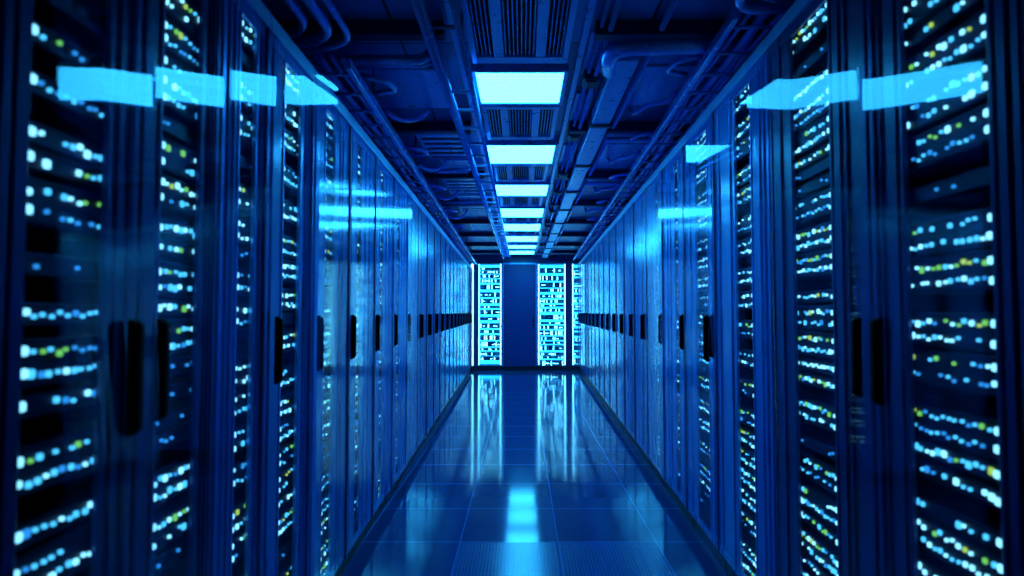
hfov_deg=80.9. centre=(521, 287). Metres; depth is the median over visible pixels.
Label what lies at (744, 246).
server
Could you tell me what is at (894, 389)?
tall cabinet
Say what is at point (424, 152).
cable
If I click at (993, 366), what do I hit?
indicator light
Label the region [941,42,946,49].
indicator light
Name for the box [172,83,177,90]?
indicator light
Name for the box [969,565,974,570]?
indicator light
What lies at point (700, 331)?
server
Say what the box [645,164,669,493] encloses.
tall cabinet
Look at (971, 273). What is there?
server
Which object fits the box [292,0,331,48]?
cable
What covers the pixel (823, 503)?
server
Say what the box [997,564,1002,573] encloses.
indicator light
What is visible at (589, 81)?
junction box
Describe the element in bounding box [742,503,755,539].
server
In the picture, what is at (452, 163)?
ceiling panel
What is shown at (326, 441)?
server
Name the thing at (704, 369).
server
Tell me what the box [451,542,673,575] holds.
floor
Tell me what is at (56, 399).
indicator light
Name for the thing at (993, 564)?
indicator light
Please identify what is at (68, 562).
indicator light
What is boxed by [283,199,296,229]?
server
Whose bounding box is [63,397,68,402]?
indicator light
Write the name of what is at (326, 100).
tall cabinet
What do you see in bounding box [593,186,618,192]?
cable
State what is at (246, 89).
server
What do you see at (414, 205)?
tall cabinet
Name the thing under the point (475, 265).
trim
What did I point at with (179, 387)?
server
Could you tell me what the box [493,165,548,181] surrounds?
ceiling vent
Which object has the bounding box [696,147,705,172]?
server
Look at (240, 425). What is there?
server
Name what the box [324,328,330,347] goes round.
server
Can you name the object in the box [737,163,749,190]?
server
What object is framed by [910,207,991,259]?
server
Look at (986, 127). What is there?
indicator light
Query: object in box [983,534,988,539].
indicator light
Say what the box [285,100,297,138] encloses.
server
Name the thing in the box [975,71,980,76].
indicator light
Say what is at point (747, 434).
server
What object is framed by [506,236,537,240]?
diffuser
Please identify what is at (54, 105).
server
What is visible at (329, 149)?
server
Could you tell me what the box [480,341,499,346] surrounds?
server
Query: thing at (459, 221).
trim
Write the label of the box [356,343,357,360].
server
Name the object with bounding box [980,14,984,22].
indicator light
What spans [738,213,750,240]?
server
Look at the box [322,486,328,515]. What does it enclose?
server
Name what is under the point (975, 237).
indicator light
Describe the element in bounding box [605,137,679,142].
pipe
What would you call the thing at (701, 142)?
server
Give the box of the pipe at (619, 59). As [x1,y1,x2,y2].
[542,40,734,257]
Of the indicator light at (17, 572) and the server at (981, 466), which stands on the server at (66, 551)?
the indicator light at (17, 572)
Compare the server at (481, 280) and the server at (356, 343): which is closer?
the server at (356, 343)
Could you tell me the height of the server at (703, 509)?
0.040 m
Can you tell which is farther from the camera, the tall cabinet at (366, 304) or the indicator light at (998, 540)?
the tall cabinet at (366, 304)
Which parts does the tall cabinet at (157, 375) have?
panel, handle, panel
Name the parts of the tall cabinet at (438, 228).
handle, glass pane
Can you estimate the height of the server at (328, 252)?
0.085 m
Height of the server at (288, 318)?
0.040 m
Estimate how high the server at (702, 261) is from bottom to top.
0.085 m
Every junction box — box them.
[548,206,555,212]
[553,186,561,194]
[558,167,568,177]
[568,127,581,140]
[582,69,599,88]
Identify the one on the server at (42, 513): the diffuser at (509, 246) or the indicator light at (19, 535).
the indicator light at (19, 535)
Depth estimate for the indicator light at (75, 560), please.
1.16 m
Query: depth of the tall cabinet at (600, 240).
8.93 m
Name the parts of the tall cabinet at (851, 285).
panel, panel, handle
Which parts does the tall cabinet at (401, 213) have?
panel, handle, door, panel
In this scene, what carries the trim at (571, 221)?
attached to the ceiling
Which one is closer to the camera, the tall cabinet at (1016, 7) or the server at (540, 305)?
the tall cabinet at (1016, 7)
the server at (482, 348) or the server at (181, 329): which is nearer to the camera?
the server at (181, 329)
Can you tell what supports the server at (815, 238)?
in the tall cabinet at (851, 285)
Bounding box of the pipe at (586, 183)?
[584,181,642,185]
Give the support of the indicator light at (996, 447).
attached to the server at (967, 422)
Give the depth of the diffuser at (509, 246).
11.94 m
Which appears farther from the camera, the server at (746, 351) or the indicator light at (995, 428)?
the server at (746, 351)
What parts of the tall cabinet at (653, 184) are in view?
panel, door, handle, panel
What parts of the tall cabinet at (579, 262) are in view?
glass pane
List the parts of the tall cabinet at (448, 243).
handle, glass pane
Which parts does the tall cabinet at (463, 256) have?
glass pane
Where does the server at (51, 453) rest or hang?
in the tall cabinet at (116, 413)
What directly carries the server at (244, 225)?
in the tall cabinet at (255, 13)
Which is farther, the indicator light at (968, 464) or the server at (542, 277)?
the server at (542, 277)
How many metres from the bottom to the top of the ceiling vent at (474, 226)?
0.050 m
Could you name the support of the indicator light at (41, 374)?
attached to the server at (47, 359)
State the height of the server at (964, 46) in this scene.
0.085 m
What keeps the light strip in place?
attached to the wall
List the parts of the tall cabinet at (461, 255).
glass pane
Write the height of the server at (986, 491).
0.040 m
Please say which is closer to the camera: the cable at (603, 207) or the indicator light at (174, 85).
the indicator light at (174, 85)
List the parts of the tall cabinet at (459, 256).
handle, glass pane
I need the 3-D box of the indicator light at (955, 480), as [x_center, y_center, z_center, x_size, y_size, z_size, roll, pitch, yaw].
[0.993,0.443,1.373,0.008,0.017,0.014,0,-2,2]
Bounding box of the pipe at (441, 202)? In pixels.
[420,195,486,203]
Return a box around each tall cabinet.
[0,0,14,409]
[0,0,145,575]
[128,0,221,575]
[210,0,271,575]
[261,14,315,575]
[308,70,352,575]
[337,116,376,575]
[365,148,394,535]
[385,171,408,503]
[401,188,419,478]
[412,201,427,461]
[422,212,435,445]
[430,221,440,433]
[436,229,445,423]
[441,235,450,415]
[446,240,453,407]
[450,245,457,401]
[454,249,460,395]
[457,253,462,390]
[460,256,464,385]
[462,259,467,382]
[464,262,468,379]
[467,264,470,374]
[468,267,472,373]
[578,262,582,373]
[580,259,584,375]
[582,256,587,380]
[585,252,590,384]
[587,249,593,388]
[591,245,597,393]
[594,240,601,399]
[598,234,607,407]
[603,227,613,416]
[608,220,620,425]
[615,210,628,436]
[623,198,639,452]
[632,183,652,470]
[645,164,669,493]
[660,139,693,526]
[681,104,726,571]
[703,38,776,575]
[765,0,879,575]
[866,0,1023,575]
[1009,0,1023,435]
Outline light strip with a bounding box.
[471,264,473,365]
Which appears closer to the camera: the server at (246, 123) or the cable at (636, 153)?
the server at (246, 123)
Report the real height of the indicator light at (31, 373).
0.017 m
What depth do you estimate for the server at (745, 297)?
2.77 m
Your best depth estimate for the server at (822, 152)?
2.10 m
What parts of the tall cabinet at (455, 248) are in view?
handle, glass pane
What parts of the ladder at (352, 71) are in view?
hanger rod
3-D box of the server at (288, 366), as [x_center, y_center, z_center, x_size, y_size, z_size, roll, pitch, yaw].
[-1.165,0.335,2.241,0.557,0.085,0.430,0,-2,-1]
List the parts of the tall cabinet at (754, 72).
handle, panel, panel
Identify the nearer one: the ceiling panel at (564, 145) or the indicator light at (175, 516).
the indicator light at (175, 516)
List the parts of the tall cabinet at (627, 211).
panel, door, handle, panel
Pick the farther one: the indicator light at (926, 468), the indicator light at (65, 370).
the indicator light at (926, 468)
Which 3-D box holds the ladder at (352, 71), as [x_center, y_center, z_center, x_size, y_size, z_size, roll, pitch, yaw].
[-1.012,-0.878,8.190,0.244,0.270,11.100,0,-2,-1]
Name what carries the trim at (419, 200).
attached to the ceiling
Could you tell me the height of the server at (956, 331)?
0.085 m
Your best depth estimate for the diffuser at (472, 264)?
13.94 m
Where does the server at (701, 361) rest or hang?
in the tall cabinet at (706, 529)
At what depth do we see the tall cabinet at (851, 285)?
1.88 m
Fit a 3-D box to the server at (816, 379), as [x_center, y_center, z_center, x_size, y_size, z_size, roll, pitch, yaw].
[1.285,0.320,2.036,0.557,0.040,0.680,0,-2,2]
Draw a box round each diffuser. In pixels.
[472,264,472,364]
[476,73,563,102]
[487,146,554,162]
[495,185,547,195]
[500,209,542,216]
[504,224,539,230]
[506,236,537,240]
[508,245,535,247]
[510,251,533,253]
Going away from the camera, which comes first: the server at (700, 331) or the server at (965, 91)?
the server at (965, 91)
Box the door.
[502,263,536,365]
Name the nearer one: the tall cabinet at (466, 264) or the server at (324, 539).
the server at (324, 539)
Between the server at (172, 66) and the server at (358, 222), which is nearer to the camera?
the server at (172, 66)
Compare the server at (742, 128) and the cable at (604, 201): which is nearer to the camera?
the server at (742, 128)
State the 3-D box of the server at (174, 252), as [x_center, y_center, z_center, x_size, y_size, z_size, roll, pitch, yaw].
[-1.147,-0.096,1.513,0.557,0.040,0.320,0,-2,-1]
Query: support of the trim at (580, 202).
attached to the ceiling
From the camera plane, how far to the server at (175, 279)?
1.52 m
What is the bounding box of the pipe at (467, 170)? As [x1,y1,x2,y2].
[395,163,475,172]
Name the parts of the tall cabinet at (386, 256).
panel, handle, door, panel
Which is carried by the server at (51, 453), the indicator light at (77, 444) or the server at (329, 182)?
the indicator light at (77, 444)
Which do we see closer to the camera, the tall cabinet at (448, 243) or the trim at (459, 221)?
the tall cabinet at (448, 243)
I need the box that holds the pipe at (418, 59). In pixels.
[304,41,440,64]
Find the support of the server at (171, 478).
in the tall cabinet at (157, 375)
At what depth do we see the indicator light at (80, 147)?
1.17 m
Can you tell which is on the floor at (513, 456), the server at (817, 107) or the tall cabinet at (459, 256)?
the tall cabinet at (459, 256)
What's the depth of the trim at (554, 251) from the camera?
13.03 m
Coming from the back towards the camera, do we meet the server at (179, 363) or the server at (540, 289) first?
the server at (540, 289)
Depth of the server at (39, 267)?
1.14 m
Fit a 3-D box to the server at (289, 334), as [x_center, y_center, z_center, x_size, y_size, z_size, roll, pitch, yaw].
[-1.165,0.201,2.247,0.557,0.085,0.430,0,-2,-1]
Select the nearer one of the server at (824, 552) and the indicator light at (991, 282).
the indicator light at (991, 282)
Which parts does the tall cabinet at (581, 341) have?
glass pane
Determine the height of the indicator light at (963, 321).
0.012 m
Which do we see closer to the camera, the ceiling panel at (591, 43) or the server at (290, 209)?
the server at (290, 209)
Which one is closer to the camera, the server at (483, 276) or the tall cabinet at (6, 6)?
the tall cabinet at (6, 6)
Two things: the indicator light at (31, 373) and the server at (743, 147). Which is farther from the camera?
the server at (743, 147)
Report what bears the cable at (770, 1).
on the ladder at (731, 20)
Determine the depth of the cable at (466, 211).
7.29 m
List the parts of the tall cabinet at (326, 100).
panel, handle, panel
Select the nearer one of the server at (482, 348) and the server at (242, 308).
the server at (242, 308)
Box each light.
[14,570,19,575]
[16,532,22,543]
[17,481,21,488]
[18,457,23,467]
[20,402,25,411]
[21,369,27,378]
[22,346,28,355]
[22,528,30,538]
[22,567,28,571]
[23,309,29,314]
[25,481,31,488]
[27,187,32,194]
[27,204,32,213]
[27,369,35,378]
[28,151,33,160]
[29,126,35,135]
[31,73,36,83]
[31,564,37,568]
[32,24,37,34]
[33,264,39,268]
[34,477,40,484]
[36,453,43,460]
[38,131,44,135]
[38,371,44,377]
[39,312,45,316]
[42,159,50,168]
[44,188,50,194]
[45,370,51,376]
[51,469,57,475]
[53,396,59,402]
[56,350,62,355]
[59,465,65,471]
[61,194,67,200]
[63,368,69,373]
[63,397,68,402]
[66,560,71,567]
[68,463,74,469]
[70,144,76,150]
[71,367,77,373]
[73,310,78,315]
[73,511,78,517]
[73,558,78,564]
[75,441,81,447]
[76,170,81,176]
[77,144,83,150]
[82,508,87,514]
[84,150,90,158]
[85,390,90,395]
[163,474,167,481]
[166,144,170,151]
[167,486,171,493]
[168,284,172,290]
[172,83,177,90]
[173,285,177,291]
[173,514,177,520]
[174,225,178,231]
[175,183,179,189]
[179,227,183,233]
[180,201,184,207]
[182,481,186,487]
[471,64,568,104]
[486,139,557,164]
[491,180,550,196]
[496,205,545,217]
[500,221,541,230]
[500,264,500,364]
[504,234,538,241]
[506,243,536,248]
[509,249,535,253]
[538,264,538,364]
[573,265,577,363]
[915,320,920,326]
[919,267,923,273]
[924,466,929,472]
[935,448,940,455]
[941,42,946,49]
[941,450,946,457]
[944,125,950,132]
[947,457,952,462]
[948,36,953,41]
[949,80,954,87]
[953,3,959,11]
[953,478,958,485]
[955,521,961,528]
[959,29,964,34]
[960,44,966,52]
[961,276,966,280]
[961,318,966,323]
[962,95,967,100]
[962,547,967,552]
[962,561,967,567]
[965,461,971,468]
[967,237,972,242]
[968,73,974,81]
[968,90,974,97]
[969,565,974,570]
[973,235,978,240]
[973,461,978,467]
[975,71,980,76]
[978,423,983,428]
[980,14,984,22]
[982,82,986,90]
[982,320,987,325]
[982,489,987,495]
[982,558,987,563]
[983,108,987,116]
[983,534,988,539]
[984,125,988,133]
[986,231,991,239]
[987,256,992,263]
[988,467,994,475]
[988,493,994,501]
[989,276,993,284]
[991,320,994,327]
[991,340,995,348]
[991,363,995,371]
[991,381,996,386]
[991,562,996,568]
[993,470,999,478]
[994,427,997,435]
[994,445,998,453]
[995,497,1000,506]
[996,538,1001,547]
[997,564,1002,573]
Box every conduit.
[538,0,610,251]
[539,0,621,255]
[549,0,678,255]
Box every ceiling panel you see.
[357,68,447,107]
[440,159,469,167]
[457,195,481,200]
[559,144,576,161]
[570,92,593,119]
[581,30,610,73]
[595,143,654,167]
[627,65,718,104]
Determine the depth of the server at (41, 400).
1.13 m
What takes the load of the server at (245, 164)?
in the tall cabinet at (255, 13)
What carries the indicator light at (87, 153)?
attached to the server at (42, 137)
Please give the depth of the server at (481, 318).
14.04 m
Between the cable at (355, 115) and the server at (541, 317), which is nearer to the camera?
the cable at (355, 115)
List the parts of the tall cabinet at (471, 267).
glass pane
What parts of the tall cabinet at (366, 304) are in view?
panel, handle, door, panel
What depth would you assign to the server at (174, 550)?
1.49 m
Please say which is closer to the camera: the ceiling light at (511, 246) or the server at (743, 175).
the server at (743, 175)
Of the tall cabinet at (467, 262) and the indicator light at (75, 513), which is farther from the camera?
the tall cabinet at (467, 262)
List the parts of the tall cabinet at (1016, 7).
panel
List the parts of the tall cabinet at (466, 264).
glass pane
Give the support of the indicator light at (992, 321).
on the server at (956, 331)
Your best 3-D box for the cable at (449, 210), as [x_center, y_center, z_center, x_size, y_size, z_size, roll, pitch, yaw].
[-0.796,-0.864,6.724,0.139,0.044,0.268,0,-2,5]
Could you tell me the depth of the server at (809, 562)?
2.09 m
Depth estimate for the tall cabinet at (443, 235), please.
7.63 m
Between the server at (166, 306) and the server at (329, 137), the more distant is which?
the server at (329, 137)
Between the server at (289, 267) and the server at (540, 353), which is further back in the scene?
the server at (540, 353)
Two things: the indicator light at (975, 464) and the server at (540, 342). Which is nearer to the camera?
the indicator light at (975, 464)
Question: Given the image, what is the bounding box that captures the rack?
[537,263,565,365]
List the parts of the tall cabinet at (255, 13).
panel, panel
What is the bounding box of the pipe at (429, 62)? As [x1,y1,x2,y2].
[314,51,441,67]
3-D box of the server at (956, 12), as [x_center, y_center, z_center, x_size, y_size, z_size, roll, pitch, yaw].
[1.269,-0.639,1.456,0.557,0.040,0.465,0,-2,2]
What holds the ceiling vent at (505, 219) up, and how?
in the ceiling
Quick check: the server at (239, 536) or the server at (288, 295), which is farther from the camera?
the server at (288, 295)
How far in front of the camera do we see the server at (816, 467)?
2.06 m
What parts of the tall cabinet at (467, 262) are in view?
glass pane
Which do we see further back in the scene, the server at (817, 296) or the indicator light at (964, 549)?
the server at (817, 296)
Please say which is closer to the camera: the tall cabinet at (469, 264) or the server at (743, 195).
the server at (743, 195)
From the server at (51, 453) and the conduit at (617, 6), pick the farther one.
the conduit at (617, 6)
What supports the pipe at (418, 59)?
attached to the ceiling
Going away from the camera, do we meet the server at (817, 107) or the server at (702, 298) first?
the server at (817, 107)
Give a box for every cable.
[282,0,307,37]
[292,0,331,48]
[300,0,349,54]
[308,60,462,254]
[313,53,463,254]
[317,54,471,264]
[329,54,468,254]
[340,57,463,247]
[360,73,396,95]
[383,108,430,122]
[404,144,428,156]
[416,158,448,171]
[428,183,446,190]
[435,189,459,199]
[443,207,457,212]
[448,209,467,219]
[453,224,464,227]
[577,10,742,254]
[577,14,751,256]
[579,15,766,256]
[581,15,768,255]
[583,14,783,256]
[584,206,604,212]
[587,216,598,220]
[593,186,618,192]
[596,198,610,204]
[606,150,640,163]
[609,172,626,180]
[628,91,677,114]
[629,130,653,143]
[665,55,702,76]
[735,0,792,14]
[764,0,795,3]
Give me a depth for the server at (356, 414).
3.32 m
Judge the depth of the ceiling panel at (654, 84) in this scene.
3.49 m
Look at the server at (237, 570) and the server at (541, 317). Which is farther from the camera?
the server at (541, 317)
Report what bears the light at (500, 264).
attached to the rack at (480, 362)
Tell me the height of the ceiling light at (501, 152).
0.045 m
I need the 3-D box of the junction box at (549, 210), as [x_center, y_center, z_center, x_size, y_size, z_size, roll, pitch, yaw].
[0.385,-0.996,7.646,0.090,0.078,0.140,0,-2,0]
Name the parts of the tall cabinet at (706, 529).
panel, door, handle, panel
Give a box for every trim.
[277,20,444,40]
[361,122,471,133]
[401,171,483,178]
[419,200,491,205]
[435,219,496,223]
[443,0,508,255]
[448,232,500,236]
[458,242,502,245]
[465,250,505,253]
[470,366,580,370]
[473,255,583,262]
[474,263,477,365]
[534,0,596,255]
[538,250,582,253]
[540,242,585,245]
[542,232,600,236]
[545,219,611,223]
[550,200,628,205]
[557,171,652,178]
[566,263,571,365]
[570,122,691,133]
[594,20,777,40]
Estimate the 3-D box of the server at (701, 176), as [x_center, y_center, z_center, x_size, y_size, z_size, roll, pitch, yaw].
[1.324,-0.651,3.539,0.557,0.085,0.615,0,-2,2]
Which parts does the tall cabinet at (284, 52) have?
panel, handle, panel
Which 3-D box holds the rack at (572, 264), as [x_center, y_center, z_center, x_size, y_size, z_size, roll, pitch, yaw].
[1.260,0.624,14.233,0.200,2.410,0.506,0,-2,0]
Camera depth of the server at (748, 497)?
2.74 m
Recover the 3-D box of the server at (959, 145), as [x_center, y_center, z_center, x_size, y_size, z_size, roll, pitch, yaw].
[1.269,-0.347,1.445,0.557,0.085,0.465,0,-2,2]
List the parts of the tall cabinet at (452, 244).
handle, glass pane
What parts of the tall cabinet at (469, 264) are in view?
glass pane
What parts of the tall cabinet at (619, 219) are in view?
panel, glass pane, door, handle, panel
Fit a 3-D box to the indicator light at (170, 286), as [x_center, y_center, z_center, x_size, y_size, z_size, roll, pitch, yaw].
[-0.872,-0.002,1.488,0.008,0.017,0.014,0,-2,-1]
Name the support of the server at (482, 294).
in the rack at (480, 362)
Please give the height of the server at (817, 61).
0.040 m
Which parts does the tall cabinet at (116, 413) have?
panel, handle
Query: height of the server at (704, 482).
0.040 m
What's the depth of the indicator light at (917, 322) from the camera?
1.51 m
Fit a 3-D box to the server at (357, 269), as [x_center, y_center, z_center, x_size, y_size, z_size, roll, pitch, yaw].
[-1.193,-0.062,3.396,0.557,0.085,0.555,0,-2,-1]
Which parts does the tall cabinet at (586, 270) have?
glass pane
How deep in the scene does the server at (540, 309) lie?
14.05 m
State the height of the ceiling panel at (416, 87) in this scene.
0.014 m
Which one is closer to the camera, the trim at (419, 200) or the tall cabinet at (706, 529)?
the tall cabinet at (706, 529)
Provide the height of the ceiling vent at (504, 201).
0.030 m
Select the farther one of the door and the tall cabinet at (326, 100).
the door
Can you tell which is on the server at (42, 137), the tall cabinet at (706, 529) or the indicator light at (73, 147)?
the indicator light at (73, 147)
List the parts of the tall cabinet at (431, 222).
panel, door, handle, glass pane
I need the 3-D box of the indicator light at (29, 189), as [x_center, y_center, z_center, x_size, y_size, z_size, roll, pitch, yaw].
[-0.861,-0.169,1.047,0.008,0.012,0.010,0,-2,-1]
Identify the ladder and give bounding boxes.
[318,58,476,264]
[573,7,774,259]
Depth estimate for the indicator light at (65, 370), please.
1.13 m
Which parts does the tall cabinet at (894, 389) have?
handle, panel, panel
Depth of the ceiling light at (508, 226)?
9.14 m
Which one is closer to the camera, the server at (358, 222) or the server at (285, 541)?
the server at (285, 541)
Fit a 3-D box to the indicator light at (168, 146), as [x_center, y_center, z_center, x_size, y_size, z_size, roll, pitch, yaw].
[-0.871,-0.344,1.479,0.008,0.017,0.014,0,-2,-1]
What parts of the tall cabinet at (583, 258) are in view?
glass pane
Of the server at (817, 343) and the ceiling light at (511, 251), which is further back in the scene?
the ceiling light at (511, 251)
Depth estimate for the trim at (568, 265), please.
13.98 m
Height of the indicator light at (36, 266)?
0.008 m
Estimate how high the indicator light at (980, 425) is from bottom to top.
0.012 m
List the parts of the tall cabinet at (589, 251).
glass pane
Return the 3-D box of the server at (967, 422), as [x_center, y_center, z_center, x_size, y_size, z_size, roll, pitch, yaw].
[1.269,0.326,1.418,0.557,0.085,0.465,0,-2,2]
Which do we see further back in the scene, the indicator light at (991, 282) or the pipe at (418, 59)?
the pipe at (418, 59)
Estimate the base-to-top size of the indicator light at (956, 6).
0.017 m
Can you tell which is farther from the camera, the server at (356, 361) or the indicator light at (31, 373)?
the server at (356, 361)
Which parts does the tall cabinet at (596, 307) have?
glass pane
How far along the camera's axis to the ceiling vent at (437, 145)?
4.67 m
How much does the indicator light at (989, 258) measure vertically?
0.017 m
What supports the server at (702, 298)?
in the tall cabinet at (706, 529)
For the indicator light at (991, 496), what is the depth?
1.26 m
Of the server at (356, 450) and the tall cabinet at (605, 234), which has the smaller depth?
the server at (356, 450)
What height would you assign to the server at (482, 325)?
0.117 m
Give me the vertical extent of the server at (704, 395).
0.085 m
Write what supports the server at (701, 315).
in the tall cabinet at (706, 529)
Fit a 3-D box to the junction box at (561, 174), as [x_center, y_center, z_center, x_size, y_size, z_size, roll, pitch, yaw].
[0.385,-1.078,5.598,0.090,0.078,0.140,0,-2,0]
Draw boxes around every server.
[14,516,90,575]
[15,484,91,551]
[17,421,93,498]
[20,379,95,419]
[21,334,96,388]
[23,303,97,325]
[24,252,98,281]
[26,176,100,240]
[28,146,101,195]
[29,120,101,170]
[30,69,102,135]
[31,19,103,95]
[33,0,104,55]
[70,564,89,575]
[152,531,187,575]
[153,490,188,553]
[154,450,189,507]
[155,420,189,450]
[156,401,190,430]
[156,559,186,575]
[158,298,192,314]
[159,261,193,297]
[160,218,193,244]
[160,239,193,262]
[161,173,194,221]
[162,136,195,185]
[163,71,196,131]
[163,114,195,152]
[164,52,197,92]
[165,16,197,75]
[166,0,198,42]
[167,319,191,353]
[169,377,190,400]
[170,354,191,374]
[188,0,198,9]
[232,526,244,565]
[232,564,243,575]
[233,494,244,534]
[234,420,246,454]
[234,453,245,489]
[235,358,247,388]
[235,386,246,418]
[236,344,247,358]
[237,268,248,295]
[237,303,248,329]
[238,218,249,248]
[238,247,249,262]
[239,154,250,176]
[239,183,250,215]
[240,113,251,149]
[241,50,252,78]
[241,78,252,117]
[242,18,253,59]
[278,499,291,538]
[278,530,291,563]
[278,552,291,575]
[279,461,292,494]
[279,485,292,508]
[280,388,293,418]
[280,413,293,443]
[280,437,292,468]
[281,361,294,388]
[282,259,295,284]
[282,288,295,310]
[282,313,294,323]
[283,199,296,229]
[283,234,295,261]
[283,329,294,352]
[284,129,297,165]
[284,163,296,197]
[285,66,298,107]
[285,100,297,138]
[321,510,327,536]
[321,530,327,560]
[321,553,327,575]
[322,447,328,462]
[322,458,328,491]
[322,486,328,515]
[323,367,329,391]
[323,390,329,415]
[323,413,328,439]
[323,437,328,450]
[324,295,330,304]
[324,306,330,323]
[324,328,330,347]
[324,347,329,367]
[325,224,331,248]
[325,247,331,269]
[325,276,330,286]
[326,141,332,155]
[326,151,332,177]
[326,175,332,197]
[326,195,331,222]
[327,112,332,135]
[327,131,332,145]
[354,488,355,512]
[355,414,356,434]
[355,434,356,450]
[355,450,356,475]
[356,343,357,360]
[356,361,357,380]
[356,380,357,396]
[357,222,359,240]
[357,241,358,257]
[357,269,358,286]
[358,146,359,162]
[358,162,359,182]
[358,182,359,198]
[358,198,359,221]
[480,267,499,270]
[480,271,499,273]
[480,274,499,278]
[480,279,499,282]
[480,284,499,289]
[480,292,499,296]
[480,298,499,303]
[480,306,499,307]
[480,310,499,314]
[480,317,499,320]
[480,323,499,327]
[480,329,499,332]
[480,335,499,339]
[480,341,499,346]
[480,347,499,350]
[480,351,499,355]
[480,356,499,359]
[539,268,563,273]
[539,275,563,280]
[539,282,563,287]
[539,288,563,291]
[539,294,563,297]
[539,300,563,302]
[539,304,563,306]
[539,308,563,311]
[539,315,563,319]
[539,322,563,323]
[539,325,563,328]
[539,330,563,335]
[539,336,563,339]
[539,341,563,343]
[539,345,563,350]
[539,352,563,354]
[539,355,563,358]
[539,359,563,364]
[696,132,705,154]
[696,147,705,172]
[697,166,705,194]
[697,190,706,215]
[697,213,706,236]
[697,236,706,257]
[698,255,706,274]
[698,274,707,291]
[698,293,707,308]
[698,313,707,326]
[699,330,702,345]
[699,347,708,365]
[699,364,708,374]
[699,372,708,391]
[699,391,708,414]
[699,411,708,434]
[700,429,709,458]
[700,452,709,482]
[700,474,709,491]
[700,492,709,512]
[701,484,709,500]
[701,503,709,520]
[736,85,748,124]
[736,114,749,143]
[737,134,749,171]
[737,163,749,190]
[737,184,750,217]
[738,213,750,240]
[738,237,751,263]
[738,266,751,288]
[739,291,751,309]
[739,319,752,338]
[740,345,752,368]
[740,370,753,399]
[740,396,753,429]
[741,423,753,450]
[741,443,754,471]
[741,463,754,492]
[742,483,754,513]
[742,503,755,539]
[742,526,755,569]
[743,556,755,575]
[793,2,826,70]
[793,40,827,93]
[794,66,827,111]
[794,86,828,135]
[795,113,828,160]
[795,142,829,173]
[795,156,829,187]
[796,172,829,201]
[796,188,830,230]
[796,221,830,255]
[797,248,831,280]
[797,289,832,302]
[798,305,832,330]
[798,329,833,358]
[799,354,833,375]
[799,368,833,391]
[799,390,834,432]
[800,424,835,461]
[800,444,836,495]
[801,474,836,529]
[801,504,837,546]
[802,520,837,575]
[802,549,831,575]
[802,563,815,575]
[904,0,952,35]
[905,0,984,60]
[906,8,985,102]
[907,58,987,138]
[908,103,989,182]
[909,165,990,213]
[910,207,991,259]
[911,249,993,294]
[912,313,995,352]
[913,346,996,396]
[915,394,998,460]
[915,435,999,483]
[916,453,1000,509]
[917,480,1001,553]
[917,510,1002,575]
[918,546,965,575]
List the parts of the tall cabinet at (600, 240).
glass pane, handle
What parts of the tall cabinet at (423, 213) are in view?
panel, handle, door, panel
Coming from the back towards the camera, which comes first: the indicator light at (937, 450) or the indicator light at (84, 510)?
the indicator light at (937, 450)
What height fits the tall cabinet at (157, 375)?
2.400 m
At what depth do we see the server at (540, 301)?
14.06 m
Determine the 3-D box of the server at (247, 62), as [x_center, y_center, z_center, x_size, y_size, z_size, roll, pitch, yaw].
[-1.157,-0.732,1.884,0.553,0.040,0.280,0,-2,-1]
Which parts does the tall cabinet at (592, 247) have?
glass pane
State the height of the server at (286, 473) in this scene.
0.085 m
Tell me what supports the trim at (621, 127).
attached to the ceiling
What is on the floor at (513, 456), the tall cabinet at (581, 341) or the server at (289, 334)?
the tall cabinet at (581, 341)
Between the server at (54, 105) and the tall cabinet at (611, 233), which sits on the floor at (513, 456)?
the tall cabinet at (611, 233)
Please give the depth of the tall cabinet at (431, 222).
6.42 m
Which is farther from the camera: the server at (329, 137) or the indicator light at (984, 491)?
the server at (329, 137)
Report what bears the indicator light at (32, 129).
on the server at (42, 137)
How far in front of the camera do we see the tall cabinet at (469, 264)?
12.88 m
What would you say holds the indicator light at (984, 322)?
on the server at (956, 331)
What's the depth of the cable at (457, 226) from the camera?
7.87 m
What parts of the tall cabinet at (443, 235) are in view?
handle, glass pane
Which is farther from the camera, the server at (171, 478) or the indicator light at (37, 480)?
the server at (171, 478)
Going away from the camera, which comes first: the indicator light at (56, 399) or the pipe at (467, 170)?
the indicator light at (56, 399)
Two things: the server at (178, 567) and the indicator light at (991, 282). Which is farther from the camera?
the server at (178, 567)
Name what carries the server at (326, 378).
in the tall cabinet at (326, 100)
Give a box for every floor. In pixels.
[341,371,727,575]
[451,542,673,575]
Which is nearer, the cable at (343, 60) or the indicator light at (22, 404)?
the indicator light at (22, 404)
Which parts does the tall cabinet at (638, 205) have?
panel, door, handle, panel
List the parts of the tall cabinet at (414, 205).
panel, handle, door, panel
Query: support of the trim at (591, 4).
attached to the ceiling
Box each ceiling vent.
[415,134,465,157]
[442,179,479,194]
[458,206,486,215]
[460,0,577,63]
[469,224,491,229]
[481,105,558,139]
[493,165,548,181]
[499,197,542,205]
[503,218,538,221]
[506,231,536,234]
[508,242,534,243]
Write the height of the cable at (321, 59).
0.046 m
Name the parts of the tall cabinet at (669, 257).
panel, door, panel, handle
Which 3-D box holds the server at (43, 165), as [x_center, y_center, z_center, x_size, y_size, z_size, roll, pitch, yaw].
[-1.138,-0.225,1.161,0.557,0.040,0.305,0,-2,-1]
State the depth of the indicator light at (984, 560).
1.28 m
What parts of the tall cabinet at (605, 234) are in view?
glass pane, handle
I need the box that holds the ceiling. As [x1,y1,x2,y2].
[261,0,776,254]
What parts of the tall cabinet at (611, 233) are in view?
glass pane, handle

